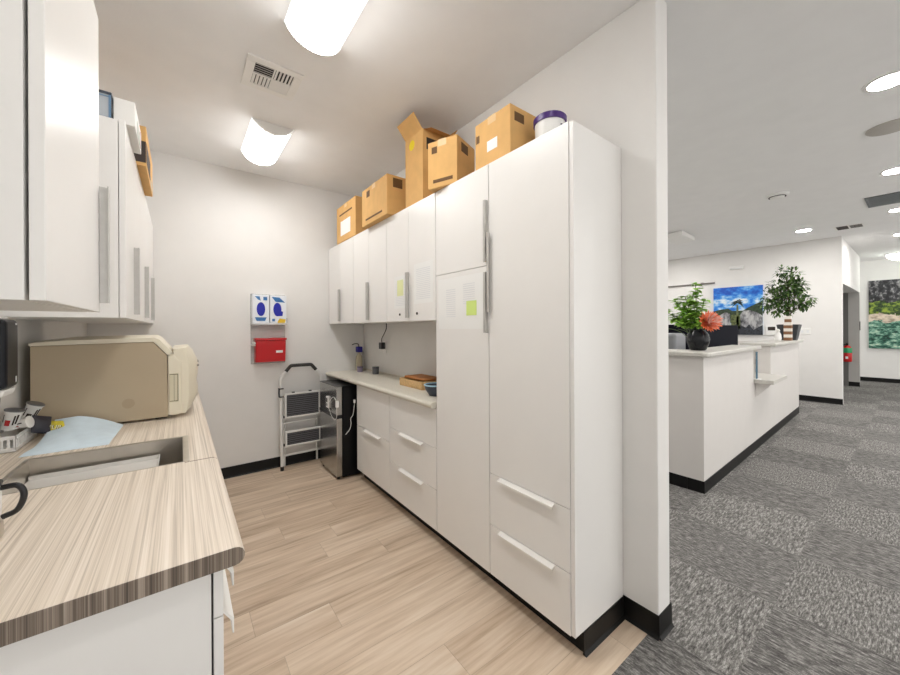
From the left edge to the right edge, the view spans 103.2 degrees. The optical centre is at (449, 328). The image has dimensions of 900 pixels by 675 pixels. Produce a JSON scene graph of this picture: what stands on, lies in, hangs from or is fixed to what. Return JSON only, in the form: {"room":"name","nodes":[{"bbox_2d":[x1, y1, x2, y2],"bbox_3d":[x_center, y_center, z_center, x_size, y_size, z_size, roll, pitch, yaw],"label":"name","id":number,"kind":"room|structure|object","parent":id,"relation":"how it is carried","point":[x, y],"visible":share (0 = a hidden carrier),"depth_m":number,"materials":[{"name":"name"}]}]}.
{"room":"medical office workroom","nodes":[
{"label":"medical office workroom","id":0,"kind":"room"},
{"bbox_2d":[0,318,86,433],"bbox_3d":[-0.728,-0.132,-0.074,0.120,3.000,7.160,0,0,-37],"label":"wall","id":1,"kind":"structure","parent":0,"point":[29,331],"depth_m":1.65,"materials":[{"name":"paint"}]},
{"bbox_2d":[0,317,17,397],"bbox_3d":[-1.577,0.183,1.237,0.108,0.442,0.237,0,0,-37],"label":"paper towel dispenser","id":2,"kind":"object","parent":1,"relation":"attached to","point":[8,328],"visible":1,"depth_m":1.20,"materials":[{"name":"black plastic"}]},
{"bbox_2d":[0,387,14,397],"bbox_3d":[-1.545,0.218,1.189,0.101,0.024,0.106,0,0,-37],"label":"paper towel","id":3,"kind":"object","parent":2,"relation":"on","point":[4,391],"depth_m":1.20,"materials":[{"name":"white paper"}]},
{"bbox_2d":[0,0,109,311],"bbox_3d":[-0.960,-0.445,0.671,0.408,0.804,0.493,0,0,-37],"label":"upper cabinet","id":4,"kind":"object","parent":1,"relation":"attached to","point":[55,211],"visible":1,"depth_m":0.61,"materials":[{"name":"white paint"}]},
{"bbox_2d":[0,115,139,320],"bbox_3d":[-1.661,-0.442,1.597,0.408,0.804,0.646,0,0,-37],"label":"upper cabinet","id":5,"kind":"object","parent":1,"relation":"attached to","point":[118,170],"visible":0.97,"depth_m":1.44,"materials":[{"name":"white paint"}]},
{"bbox_2d":[99,89,113,118],"bbox_3d":[-1.570,-0.900,1.470,0.286,0.111,0.273,0,0,-37],"label":"plastic bin","id":6,"kind":"object","parent":5,"relation":"on","point":[106,101],"visible":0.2,"depth_m":1.50,"materials":[{"name":"plastic"}]},
{"bbox_2d":[113,97,140,153],"bbox_3d":[-1.440,-0.896,1.597,0.067,0.101,0.300,0,0,-37],"label":"carton","id":7,"kind":"object","parent":5,"relation":"on","point":[125,110],"visible":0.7,"depth_m":1.49,"materials":[{"name":"white cardboard"}]},
{"bbox_2d":[137,122,139,144],"bbox_3d":[-1.421,-0.883,1.627,0.001,0.060,0.145,0,0,-37],"label":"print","id":8,"kind":"object","parent":7,"relation":"attached to","point":[138,130],"depth_m":1.61},
{"bbox_2d":[41,175,148,322],"bbox_3d":[-2.051,-0.440,2.111,0.408,0.804,0.640,0,0,-37],"label":"upper cabinet","id":9,"kind":"object","parent":1,"relation":"attached to","point":[144,269],"visible":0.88,"depth_m":2.16,"materials":[{"name":"white paint"}]},
{"bbox_2d":[134,125,152,196],"bbox_3d":[-1.878,-0.947,1.980,0.323,0.208,0.541,0,0,-37],"label":"carton","id":10,"kind":"object","parent":9,"relation":"on","point":[143,160],"visible":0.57,"depth_m":1.92,"materials":[{"name":"cardboard"}]},
{"bbox_2d":[72,209,154,323],"bbox_3d":[-2.425,-0.439,2.605,0.408,0.804,0.595,0,0,-37],"label":"upper cabinet","id":11,"kind":"object","parent":1,"relation":"attached to","point":[151,318],"visible":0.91,"depth_m":2.71,"materials":[{"name":"white paint"}]},
{"bbox_2d":[87,150,363,467],"bbox_3d":[-1.868,-0.126,3.478,2.351,3.000,0.120,0,0,-37],"label":"wall","id":12,"kind":"structure","parent":0,"point":[223,236],"depth_m":3.35,"materials":[{"name":"paint"}]},
{"bbox_2d":[251,338,286,362],"bbox_3d":[-1.739,0.212,3.426,0.295,0.233,0.107,0,0,-37],"label":"bin","id":13,"kind":"object","parent":12,"relation":"attached to","point":[265,349],"visible":1,"depth_m":3.39,"materials":[{"name":"red plastic"}]},
{"bbox_2d":[221,449,319,478],"bbox_3d":[-1.768,1.323,3.463,1.282,0.100,0.016,0,0,-37],"label":"baseboard","id":14,"kind":"structure","parent":12,"relation":"attached to","point":[257,466],"depth_m":3.44,"materials":[{"name":"black rubber"}]},
{"bbox_3d":[-1.745,0.008,3.438,0.304,0.670,0.092,0,0,-37],"label":"dispenser","id":15,"kind":"object","parent":12,"relation":"attached to","visible":0},
{"bbox_2d":[251,294,268,324],"bbox_3d":[-1.806,-0.174,3.391,0.143,0.280,0.082,0,0,-37],"label":"glove box","id":16,"kind":"object","parent":15,"relation":"in","point":[259,303],"visible":1,"depth_m":3.36,"materials":[{"name":"white cardboard"}]},
{"bbox_2d":[257,302,264,315],"bbox_3d":[-1.782,-0.178,3.359,0.072,0.132,0.001,0,0,-37],"label":"print","id":17,"kind":"object","parent":16,"relation":"attached to","point":[260,305],"depth_m":3.36},
{"bbox_2d":[269,295,285,324],"bbox_3d":[-1.686,-0.174,3.482,0.146,0.280,0.082,0,0,-37],"label":"glove box","id":18,"kind":"object","parent":15,"relation":"in","point":[277,304],"visible":0.91,"depth_m":3.44,"materials":[{"name":"white cardboard"}]},
{"bbox_2d":[273,303,282,315],"bbox_3d":[-1.662,-0.179,3.449,0.086,0.132,0.002,0,0,-37],"label":"print","id":19,"kind":"object","parent":18,"relation":"attached to","point":[277,307],"depth_m":3.45},
{"bbox_2d":[93,0,899,261],"bbox_3d":[4.827,-1.620,4.412,14.165,0.224,7.600,0,0,-37],"label":"ceiling","id":20,"kind":"structure","parent":0,"point":[181,63],"depth_m":2.23,"materials":[{"name":"paint"}]},
{"bbox_2d":[240,117,294,165],"bbox_3d":[-1.448,-1.434,2.807,0.285,0.092,0.585,0,0,-37],"label":"ceiling light","id":21,"kind":"object","parent":20,"relation":"attached to","point":[264,141],"visible":1,"depth_m":2.71,"materials":[{"name":"white plastic"}]},
{"bbox_2d":[241,53,303,100],"bbox_3d":[-1.057,-1.476,2.115,0.290,0.008,0.290,0,0,-37],"label":"ceiling vent","id":22,"kind":"object","parent":20,"relation":"in","point":[259,73],"visible":1,"depth_m":2.10,"materials":[{"name":"white metal"}]},
{"bbox_2d":[283,0,367,56],"bbox_3d":[-0.515,-1.439,1.575,0.285,0.092,0.585,0,0,-37],"label":"ceiling light","id":23,"kind":"object","parent":20,"relation":"attached to","point":[321,27],"visible":1,"depth_m":1.66,"materials":[{"name":"white plastic"}]},
{"bbox_2d":[668,230,694,244],"bbox_3d":[3.842,-1.516,5.975,0.742,0.081,0.359,0,0,-37],"label":"ceiling projector","id":24,"kind":"object","parent":20,"relation":"attached to","point":[679,237],"visible":0.82,"depth_m":5.87,"materials":[{"name":"white plastic"}]},
{"bbox_2d":[765,191,789,199],"bbox_3d":[3.777,-1.516,4.113,0.210,0.052,0.210,0,0,-37],"label":"smoke detector","id":25,"kind":"object","parent":20,"relation":"attached to","point":[777,195],"visible":1,"depth_m":4.07,"materials":[{"name":"white plastic"}]},
{"bbox_2d":[795,229,812,232],"bbox_3d":[5.723,-1.575,5.768,0.218,0.006,0.218,0,0,-37],"label":"recessed light","id":26,"kind":"object","parent":20,"relation":"in","point":[802,230],"visible":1,"depth_m":5.75,"materials":[{"name":"white plastic"}]},
{"bbox_2d":[833,223,863,230],"bbox_3d":[6.225,-1.579,5.568,0.320,0.011,0.305,0,0,-37],"label":"ceiling vent","id":27,"kind":"object","parent":20,"relation":"in","point":[857,225],"visible":1,"depth_m":5.54,"materials":[{"name":"white metal"}]},
{"bbox_2d":[861,70,899,92],"bbox_3d":[2.690,-1.513,2.186,0.218,0.006,0.218,0,0,-37],"label":"recessed light","id":28,"kind":"object","parent":20,"relation":"in","point":[887,81],"visible":1,"depth_m":2.20,"materials":[{"name":"white plastic"}]},
{"bbox_2d":[864,191,899,207],"bbox_3d":[5.501,-1.556,4.048,0.570,0.023,1.005,0,0,-37],"label":"ceiling vent","id":29,"kind":"object","parent":20,"relation":"in","point":[891,198],"visible":1,"depth_m":4.30,"materials":[{"name":"grey metal"}]},
{"bbox_2d":[865,118,899,136],"bbox_3d":[3.343,-1.521,2.699,0.260,0.008,0.260,0,0,-37],"label":"ceiling speaker","id":30,"kind":"object","parent":20,"relation":"attached to","point":[892,126],"visible":1,"depth_m":2.72},
{"bbox_2d":[879,167,899,174],"bbox_3d":[4.373,-1.543,3.492,0.218,0.006,0.218,0,0,-37],"label":"recessed light","id":31,"kind":"object","parent":20,"relation":"in","point":[896,170],"visible":1,"depth_m":3.51,"materials":[{"name":"white"}]},
{"bbox_2d":[885,252,899,259],"bbox_3d":[9.905,-1.571,7.781,0.520,0.150,0.520,0,0,-37],"label":"ceiling lamp","id":32,"kind":"object","parent":20,"relation":"attached to","point":[893,256],"visible":1,"depth_m":7.79,"materials":[{"name":"white plastic"}]},
{"bbox_2d":[887,208,899,211],"bbox_3d":[5.968,-1.572,4.731,0.218,0.006,0.218,0,0,-37],"label":"recessed light","id":33,"kind":"object","parent":20,"relation":"in","point":[896,209],"visible":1,"depth_m":4.76,"materials":[{"name":"white"}]},
{"bbox_2d":[364,0,669,615],"bbox_3d":[0.007,-0.060,2.851,0.119,2.850,3.143,0,0,-37],"label":"wall","id":34,"kind":"structure","parent":0,"point":[613,83],"depth_m":1.64,"materials":[{"name":"paint"}]},
{"bbox_2d":[329,237,383,323],"bbox_3d":[-0.951,-0.446,3.672,0.410,0.800,0.673,0,0,-37],"label":"upper cabinet","id":35,"kind":"object","parent":34,"relation":"attached to","point":[341,309],"visible":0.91,"depth_m":3.53,"materials":[{"name":"white paint"}]},
{"bbox_2d":[337,196,367,244],"bbox_3d":[-0.915,-1.025,3.488,0.222,0.358,0.480,0,0,-37],"label":"cardboard box","id":36,"kind":"object","parent":35,"relation":"on","point":[349,215],"visible":0.66,"depth_m":3.34,"materials":[{"name":"brown cardboard"}]},
{"bbox_2d":[379,323,386,353],"bbox_3d":[-0.673,0.106,3.610,0.050,0.305,0.120,0,0,-37],"label":"power adapter","id":37,"kind":"object","parent":34,"relation":"attached to","point":[382,345],"visible":1,"depth_m":3.61,"materials":[{"name":"black plastic"}]},
{"bbox_2d":[383,341,386,353],"bbox_3d":[-0.664,0.196,3.635,0.006,0.125,0.080,0,0,-37],"label":"outlet plate","id":38,"kind":"object","parent":34,"relation":"attached to","point":[384,342],"depth_m":3.62,"materials":[{"name":"white plastic"}]},
{"bbox_2d":[353,219,417,322],"bbox_3d":[-0.545,-0.447,3.136,0.410,0.800,0.668,0,0,-37],"label":"upper cabinet","id":39,"kind":"object","parent":34,"relation":"attached to","point":[370,245],"visible":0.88,"depth_m":2.99,"materials":[{"name":"white paint"}]},
{"bbox_2d":[362,173,405,227],"bbox_3d":[-0.521,-0.999,2.885,0.212,0.301,0.457,0,0,-37],"label":"cardboard box","id":40,"kind":"object","parent":39,"relation":"on","point":[386,197],"visible":0.8,"depth_m":2.72,"materials":[{"name":"brown cardboard"}]},
{"bbox_2d":[387,193,435,321],"bbox_3d":[-0.143,-0.449,2.605,0.410,0.800,0.660,0,0,-37],"label":"upper cabinet","id":41,"kind":"object","parent":34,"relation":"attached to","point":[411,232],"visible":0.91,"depth_m":2.46,"materials":[{"name":"white paint"}]},
{"bbox_2d":[394,275,404,308],"bbox_3d":[-0.360,-0.261,2.585,0.002,0.235,0.185,0,0,-37],"label":"notice sheet","id":42,"kind":"object","parent":41,"relation":"attached to","point":[399,282],"visible":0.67,"depth_m":2.59,"materials":[{"name":"white paper"}]},
{"bbox_2d":[397,280,402,295],"bbox_3d":[-0.362,-0.291,2.587,0.001,0.115,0.090,0,0,-37],"label":"print","id":43,"kind":"object","parent":42,"relation":"attached to","point":[399,282],"depth_m":2.59},
{"bbox_2d":[414,259,432,303],"bbox_3d":[-0.177,-0.299,2.344,0.001,0.270,0.230,0,0,-37],"label":"notice sheet","id":44,"kind":"object","parent":41,"relation":"attached to","point":[423,271],"visible":1,"depth_m":2.34,"materials":[{"name":"white paper"}]},
{"bbox_2d":[397,112,456,207],"bbox_3d":[-0.127,-1.145,2.517,0.385,0.590,0.320,0,0,-37],"label":"cardboard box","id":45,"kind":"object","parent":41,"relation":"on","point":[417,138],"visible":0.62,"depth_m":2.44,"materials":[{"name":"brown cardboard"}]},
{"bbox_2d":[623,595,674,640],"bbox_3d":[-0.151,1.316,3.068,0.151,0.100,3.719,0,0,-37],"label":"baseboard","id":46,"kind":"structure","parent":34,"relation":"attached to","point":[655,626],"depth_m":1.60,"materials":[{"name":"black rubber"}]},
{"bbox_2d":[223,381,899,674],"bbox_3d":[4.841,1.372,4.412,14.165,0.060,7.600,0,0,-37],"label":"floor","id":47,"kind":"structure","parent":0,"point":[789,564],"depth_m":1.92,"materials":[{"name":"beige wood"}]},
{"bbox_2d":[0,566,233,674],"bbox_3d":[-0.907,0.940,0.816,0.657,0.858,0.598,0,0,-37],"label":"base cabinet","id":48,"kind":"object","parent":47,"relation":"on","point":[177,630],"visible":0.52,"depth_m":0.69,"materials":[{"name":"white paint"}]},
{"bbox_2d":[0,392,244,647],"bbox_3d":[-1.604,0.491,1.744,0.674,0.039,2.956,0,0,-37],"label":"countertop","id":49,"kind":"structure","parent":48,"relation":"on","point":[74,551],"depth_m":0.80,"materials":[{"name":"laminate"}]},
{"bbox_2d":[0,479,27,538],"bbox_3d":[-1.023,0.407,0.775,0.116,0.126,0.086,0,0,-4],"label":"mug","id":50,"kind":"object","parent":49,"relation":"on","point":[22,488],"visible":1,"depth_m":0.81,"materials":[{"name":"black ceramic"}]},
{"bbox_2d":[0,428,36,453],"bbox_3d":[-1.760,0.442,1.447,0.061,0.062,0.255,0,0,-37],"label":"storage basket","id":51,"kind":"object","parent":49,"relation":"on","point":[10,441],"visible":0.77,"depth_m":1.40,"materials":[{"name":"white plastic"}]},
{"bbox_2d":[1,408,25,430],"bbox_3d":[-1.721,0.359,1.405,0.064,0.088,0.056,0,0,-37],"label":"pod","id":52,"kind":"object","parent":51,"relation":"in","point":[12,416],"visible":1,"depth_m":1.39,"materials":[{"name":"white plastic"}]},
{"bbox_2d":[16,416,34,428],"bbox_3d":[-1.717,0.379,1.428,0.061,0.050,0.048,0,0,-22],"label":"pod","id":53,"kind":"object","parent":51,"relation":"on","point":[27,422],"visible":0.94,"depth_m":1.42,"materials":[{"name":"white plastic"}]},
{"bbox_2d":[17,418,27,428],"bbox_3d":[-1.718,0.380,1.427,0.057,0.049,0.046,0,0,-22],"label":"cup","id":54,"kind":"object","parent":53,"relation":"on","point":[23,423],"depth_m":1.42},
{"bbox_2d":[21,401,44,418],"bbox_3d":[-1.761,0.354,1.500,0.077,0.095,0.056,0,0,-37],"label":"pod","id":55,"kind":"object","parent":51,"relation":"in","point":[32,407],"visible":0.71,"depth_m":1.49,"materials":[{"name":"white plastic"}]},
{"bbox_2d":[31,415,64,433],"bbox_3d":[-1.716,0.411,1.521,0.026,0.098,0.107,0,0,22],"label":"sachet","id":56,"kind":"object","parent":49,"relation":"on","point":[43,424],"visible":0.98,"depth_m":1.51,"materials":[{"name":"black plastic"}]},
{"bbox_2d":[18,416,122,457],"bbox_3d":[-1.581,0.437,1.517,0.250,0.069,0.360,0,0,-37],"label":"cloth","id":57,"kind":"object","parent":49,"relation":"on","point":[78,432],"visible":1,"depth_m":1.52,"materials":[{"name":"fabric"}]},
{"bbox_2d":[2,435,189,494],"bbox_3d":[-1.221,0.554,1.269,0.470,0.170,0.376,0,0,-37],"label":"sink","id":58,"kind":"object","parent":49,"relation":"in","point":[53,470],"visible":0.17,"depth_m":1.35,"materials":[{"name":"silver metal"}]},
{"bbox_2d":[17,454,159,491],"bbox_3d":[-1.241,0.531,1.229,0.363,0.021,0.329,0,0,-37],"label":"tray","id":59,"kind":"object","parent":58,"relation":"on","point":[66,476],"depth_m":1.31,"materials":[{"name":"metal"}]},
{"bbox_2d":[28,335,198,422],"bbox_3d":[-1.729,0.255,1.919,0.618,0.436,0.438,0,0,-37],"label":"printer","id":60,"kind":"object","parent":49,"relation":"on","point":[123,378],"depth_m":1.73,"materials":[{"name":"beige plastic"}]},
{"bbox_2d":[278,363,321,470],"bbox_3d":[-1.484,0.864,3.571,0.424,1.017,0.109,0,0,-37],"label":"step ladder","id":61,"kind":"object","parent":47,"relation":"on","point":[294,404],"visible":0.82,"depth_m":3.51,"materials":[{"name":"aluminium"},{"name":"black plastic"},{"name":"grey rubber"}]},
{"bbox_2d":[319,379,360,478],"bbox_3d":[-0.947,0.948,3.511,0.508,0.843,0.521,0,0,-38],"label":"mini fridge","id":62,"kind":"object","parent":47,"relation":"on","point":[338,437],"visible":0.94,"depth_m":3.28,"materials":[{"name":"metal"}]},
{"bbox_2d":[326,396,338,419],"bbox_3d":[-1.087,0.723,3.274,0.030,0.206,0.278,0,0,-40],"label":"thermometer","id":63,"kind":"object","parent":62,"relation":"attached to","point":[327,397],"visible":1,"depth_m":3.27,"materials":[{"name":"white plastic"}]},
{"bbox_2d":[357,385,397,502],"bbox_3d":[-0.508,0.938,3.094,0.411,0.858,0.632,0,0,-37],"label":"base cabinet","id":64,"kind":"object","parent":47,"relation":"on","point":[373,407],"visible":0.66,"depth_m":2.94,"materials":[{"name":"white paint"}]},
{"bbox_2d":[390,396,445,541],"bbox_3d":[-0.127,0.937,2.591,0.411,0.858,0.626,0,0,-37],"label":"base cabinet","id":65,"kind":"object","parent":47,"relation":"on","point":[413,426],"visible":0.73,"depth_m":2.44,"materials":[{"name":"white paint"}]},
{"bbox_2d":[326,368,436,408],"bbox_3d":[-0.552,0.479,3.138,0.430,0.053,2.004,0,0,-37],"label":"countertop","id":66,"kind":"structure","parent":65,"relation":"on","point":[386,383],"depth_m":2.95,"materials":[{"name":"beige laminate"}]},
{"bbox_2d":[352,343,362,369],"bbox_3d":[-1.029,0.318,3.949,0.118,0.300,0.072,0,0,-37],"label":"pump bottle","id":67,"kind":"object","parent":66,"relation":"on","point":[359,349],"visible":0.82,"depth_m":3.94,"materials":[{"name":"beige plastic"}]},
{"bbox_2d":[357,366,362,371],"bbox_3d":[-0.963,0.439,3.810,0.062,0.058,0.062,0,0,-37],"label":"jar","id":68,"kind":"object","parent":66,"relation":"on","point":[359,368],"visible":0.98,"depth_m":3.79,"materials":[{"name":"clear glass"}]},
{"bbox_2d":[372,366,378,373],"bbox_3d":[-0.754,0.428,3.617,0.068,0.078,0.068,0,0,-37],"label":"jar","id":69,"kind":"object","parent":66,"relation":"on","point":[375,369],"visible":1,"depth_m":3.59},
{"bbox_2d":[400,374,436,389],"bbox_3d":[-0.233,0.425,2.845,0.200,0.078,0.340,0,0,-37],"label":"wooden tray","id":70,"kind":"object","parent":66,"relation":"on","point":[412,381],"visible":0.72,"depth_m":2.78,"materials":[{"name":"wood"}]},
{"bbox_2d":[424,382,436,395],"bbox_3d":[-0.101,0.424,2.456,0.160,0.079,0.160,0,0,-37],"label":"bowl","id":71,"kind":"object","parent":66,"relation":"on","point":[431,388],"visible":0.56,"depth_m":2.40,"materials":[{"name":"ceramic"}]},
{"bbox_2d":[436,164,499,584],"bbox_3d":[0.205,0.257,2.149,0.410,2.215,0.477,0,0,-37],"label":"tall cabinet","id":72,"kind":"object","parent":47,"relation":"on","point":[462,206],"visible":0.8,"depth_m":2.01,"materials":[{"name":"white paint"}]},
{"bbox_2d":[428,134,474,192],"bbox_3d":[0.011,-0.994,2.230,0.211,0.286,0.222,0,0,32],"label":"cardboard box","id":73,"kind":"object","parent":72,"relation":"on","point":[451,159],"visible":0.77,"depth_m":2.14,"materials":[{"name":"brown cardboard"}]},
{"bbox_2d":[438,272,482,328],"bbox_3d":[0.058,-0.145,2.035,0.001,0.300,0.425,0,0,-37],"label":"notice sheet","id":74,"kind":"object","parent":72,"relation":"attached to","point":[453,293],"visible":0.99,"depth_m":2.03,"materials":[{"name":"white paper"}]},
{"bbox_2d":[466,300,476,314],"bbox_3d":[0.117,-0.111,1.955,0.001,0.080,0.085,0,0,-37],"label":"sticky note","id":75,"kind":"object","parent":74,"relation":"attached to","point":[471,306],"visible":1,"depth_m":1.95,"materials":[{"name":"yellow paper"}]},
{"bbox_2d":[486,120,624,657],"bbox_3d":[0.505,0.255,1.753,0.411,2.215,0.513,0,0,-37],"label":"tall cabinet","id":76,"kind":"object","parent":47,"relation":"on","point":[554,274],"visible":1,"depth_m":1.58,"materials":[{"name":"white paint"}]},
{"bbox_2d":[475,103,535,169],"bbox_3d":[0.297,-0.980,1.912,0.202,0.256,0.261,0,0,-37],"label":"cardboard box","id":77,"kind":"object","parent":76,"relation":"on","point":[510,128],"visible":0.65,"depth_m":1.82,"materials":[{"name":"brown cardboard"}]},
{"bbox_2d":[533,110,566,138],"bbox_3d":[0.491,-0.939,1.748,0.160,0.172,0.160,0,0,-37],"label":"plastic tub","id":78,"kind":"object","parent":76,"relation":"on","point":[546,121],"visible":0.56,"depth_m":1.69,"materials":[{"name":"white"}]},
{"bbox_2d":[668,339,803,493],"bbox_3d":[3.120,0.772,5.115,4.490,1.157,2.485,0,0,-38],"label":"reception desk","id":79,"kind":"object","parent":47,"relation":"on","point":[719,414],"visible":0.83,"depth_m":3.26,"materials":[{"name":"white laminate"}]},
{"bbox_2d":[668,333,685,349],"bbox_3d":[2.293,0.336,3.823,0.290,0.564,0.330,0,0,-37],"label":"printer","id":80,"kind":"object","parent":79,"relation":"on","point":[675,340],"visible":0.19,"depth_m":3.65,"materials":[{"name":"grey plastic"}]},
{"bbox_2d":[668,325,702,349],"bbox_3d":[2.622,0.289,3.985,0.334,0.657,0.160,0,0,44],"label":"monitor","id":81,"kind":"object","parent":79,"relation":"on","point":[671,327],"visible":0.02,"depth_m":4.01,"materials":[{"name":"black plastic"}]},
{"bbox_2d":[686,330,709,350],"bbox_3d":[2.203,0.108,3.166,0.178,0.178,0.178,0,0,-37],"label":"vase","id":82,"kind":"object","parent":79,"relation":"on","point":[697,340],"visible":0.98,"depth_m":3.11,"materials":[{"name":"black ceramic"}]},
{"bbox_2d":[668,282,710,335],"bbox_3d":[2.135,-0.113,3.226,0.216,0.578,0.392,0,0,-37],"label":"leafy branches","id":83,"kind":"object","parent":82,"relation":"in","point":[688,318],"visible":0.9,"depth_m":3.19,"materials":[{"name":"green plant"}]},
{"bbox_2d":[699,310,722,331],"bbox_3d":[2.234,0.004,3.062,0.193,0.325,0.151,0,0,35],"label":"flower","id":84,"kind":"object","parent":82,"relation":"in","point":[712,321],"visible":0.96,"depth_m":3.06,"materials":[{"name":"orange plant"}]},
{"bbox_2d":[706,325,737,346],"bbox_3d":[3.163,0.290,4.190,0.499,0.649,0.160,0,0,-9],"label":"monitor","id":85,"kind":"object","parent":79,"relation":"on","point":[727,334],"visible":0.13,"depth_m":4.19,"materials":[{"name":"black plastic"}]},
{"bbox_2d":[754,352,760,379],"bbox_3d":[3.375,0.413,3.925,0.075,0.300,0.070,0,0,-38],"label":"stand","id":86,"kind":"object","parent":79,"relation":"on","point":[756,378],"visible":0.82,"depth_m":3.91,"materials":[{"name":"white plastic"}]},
{"bbox_2d":[754,373,786,384],"bbox_3d":[3.619,0.582,4.133,0.736,0.040,0.325,0,0,-38],"label":"shelf","id":87,"kind":"object","parent":79,"relation":"attached to","point":[766,379],"depth_m":3.97,"materials":[{"name":"grey stone"}]},
{"bbox_2d":[774,329,781,340],"bbox_3d":[4.852,0.098,5.272,0.084,0.174,0.083,0,0,-37],"label":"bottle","id":88,"kind":"object","parent":79,"relation":"on","point":[777,337],"visible":1,"depth_m":5.25,"materials":[{"name":"white plastic"}]},
{"bbox_2d":[784,316,792,340],"bbox_3d":[5.001,0.004,5.273,0.084,0.360,0.084,0,0,-37],"label":"striped tower","id":89,"kind":"object","parent":79,"relation":"on","point":[788,324],"visible":1,"depth_m":5.25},
{"bbox_2d":[760,264,818,339],"bbox_3d":[5.185,-0.392,5.472,0.583,1.151,0.689,0,0,-37],"label":"potted tree","id":90,"kind":"object","parent":79,"relation":"on","point":[796,288],"visible":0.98,"depth_m":5.42,"materials":[{"name":"green plant"}]},
{"bbox_2d":[668,236,842,398],"bbox_3d":[5.766,-0.126,7.641,0.120,2.927,3.578,0,0,-37],"label":"wall","id":91,"kind":"structure","parent":0,"point":[821,260],"depth_m":6.55,"materials":[{"name":"paint"}]},
{"bbox_2d":[668,282,714,286],"bbox_3d":[5.232,-0.970,8.204,0.045,0.039,1.440,0,0,-37],"label":"curtain rod","id":92,"kind":"object","parent":91,"relation":"attached to","point":[711,282],"visible":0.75,"depth_m":8.00,"materials":[{"name":"white metal"}]},
{"bbox_2d":[729,265,743,269],"bbox_3d":[5.890,-1.240,7.330,0.053,0.065,0.230,0,0,-37],"label":"emergency light","id":93,"kind":"object","parent":91,"relation":"attached to","point":[741,266],"visible":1,"depth_m":7.31,"materials":[{"name":"white plastic"}]},
{"bbox_2d":[713,285,762,334],"bbox_3d":[5.905,-0.356,7.325,0.039,0.985,0.810,0,0,-37],"label":"print","id":94,"kind":"object","parent":91,"relation":"attached to","point":[740,306],"visible":0.81,"depth_m":7.26},
{"bbox_2d":[766,326,776,334],"bbox_3d":[6.232,0.048,6.910,0.022,0.185,0.165,0,0,-37],"label":"thermostat","id":95,"kind":"object","parent":91,"relation":"attached to","point":[770,330],"visible":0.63,"depth_m":6.90,"materials":[{"name":"white plastic"}]},
{"bbox_2d":[800,328,810,334],"bbox_3d":[6.517,0.059,6.543,0.010,0.120,0.155,0,0,-37],"label":"wall outlet","id":96,"kind":"object","parent":91,"relation":"attached to","point":[804,331],"visible":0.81,"depth_m":6.54,"materials":[{"name":"white plastic"}]},
{"bbox_2d":[799,395,842,404],"bbox_3d":[5.720,1.288,7.598,0.016,0.100,3.583,0,0,-37],"label":"baseboard","id":97,"kind":"structure","parent":91,"relation":"attached to","point":[801,397],"depth_m":6.38,"materials":[{"name":"black rubber"}]},
{"bbox_2d":[843,239,859,292],"bbox_3d":[7.866,-1.209,7.487,3.050,0.812,0.765,0,0,-37],"label":"wall","id":98,"kind":"structure","parent":0,"point":[851,260],"depth_m":7.15,"materials":[{"name":"paint"}]},
{"bbox_2d":[843,293,848,385],"bbox_3d":[8.935,0.258,8.394,0.019,2.130,0.600,0,0,-37],"label":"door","id":99,"kind":"structure","parent":98,"relation":"in","point":[845,295],"depth_m":8.18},
{"bbox_2d":[843,343,851,361],"bbox_3d":[9.032,0.550,8.101,0.181,0.425,0.161,0,0,0],"label":"fire extinguisher","id":100,"kind":"object","parent":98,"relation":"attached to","point":[847,350],"visible":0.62,"depth_m":8.05,"materials":[{"name":"red metal"}]},
{"bbox_2d":[848,292,859,381],"bbox_3d":[9.041,0.257,8.371,0.120,2.130,0.765,0,0,-37],"label":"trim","id":101,"kind":"structure","parent":98,"relation":"attached to","point":[853,298],"depth_m":8.09,"materials":[{"name":"white paint"}]},
{"bbox_2d":[860,259,899,378],"bbox_3d":[10.527,-0.235,8.724,0.120,3.100,7.600,0,0,-37],"label":"wall","id":102,"kind":"structure","parent":0,"point":[874,362],"depth_m":8.76,"materials":[{"name":"paint"}]},
{"bbox_2d":[860,377,899,383],"bbox_3d":[10.480,1.265,8.683,0.016,0.100,7.600,0,0,-37],"label":"baseboard","id":103,"kind":"structure","parent":102,"relation":"attached to","point":[887,380],"depth_m":8.68,"materials":[{"name":"black rubber"}]},
{"bbox_2d":[868,279,899,348],"bbox_3d":[10.750,-0.335,8.281,0.060,1.653,1.325,0,0,-37],"label":"print","id":104,"kind":"object","parent":102,"relation":"attached to","point":[884,295],"visible":1,"depth_m":8.59},
{"bbox_3d":[7.558,0.264,7.803,2.930,2.130,0.120,0,0,-37],"label":"wall","id":105,"kind":"structure","parent":0,"visible":0},
{"bbox_2d":[849,381,859,386],"bbox_3d":[8.993,1.272,8.328,0.016,0.100,0.770,0,0,-37],"label":"baseboard","id":106,"kind":"structure","parent":105,"relation":"attached to","point":[857,384],"depth_m":8.09,"materials":[{"name":"black rubber"}]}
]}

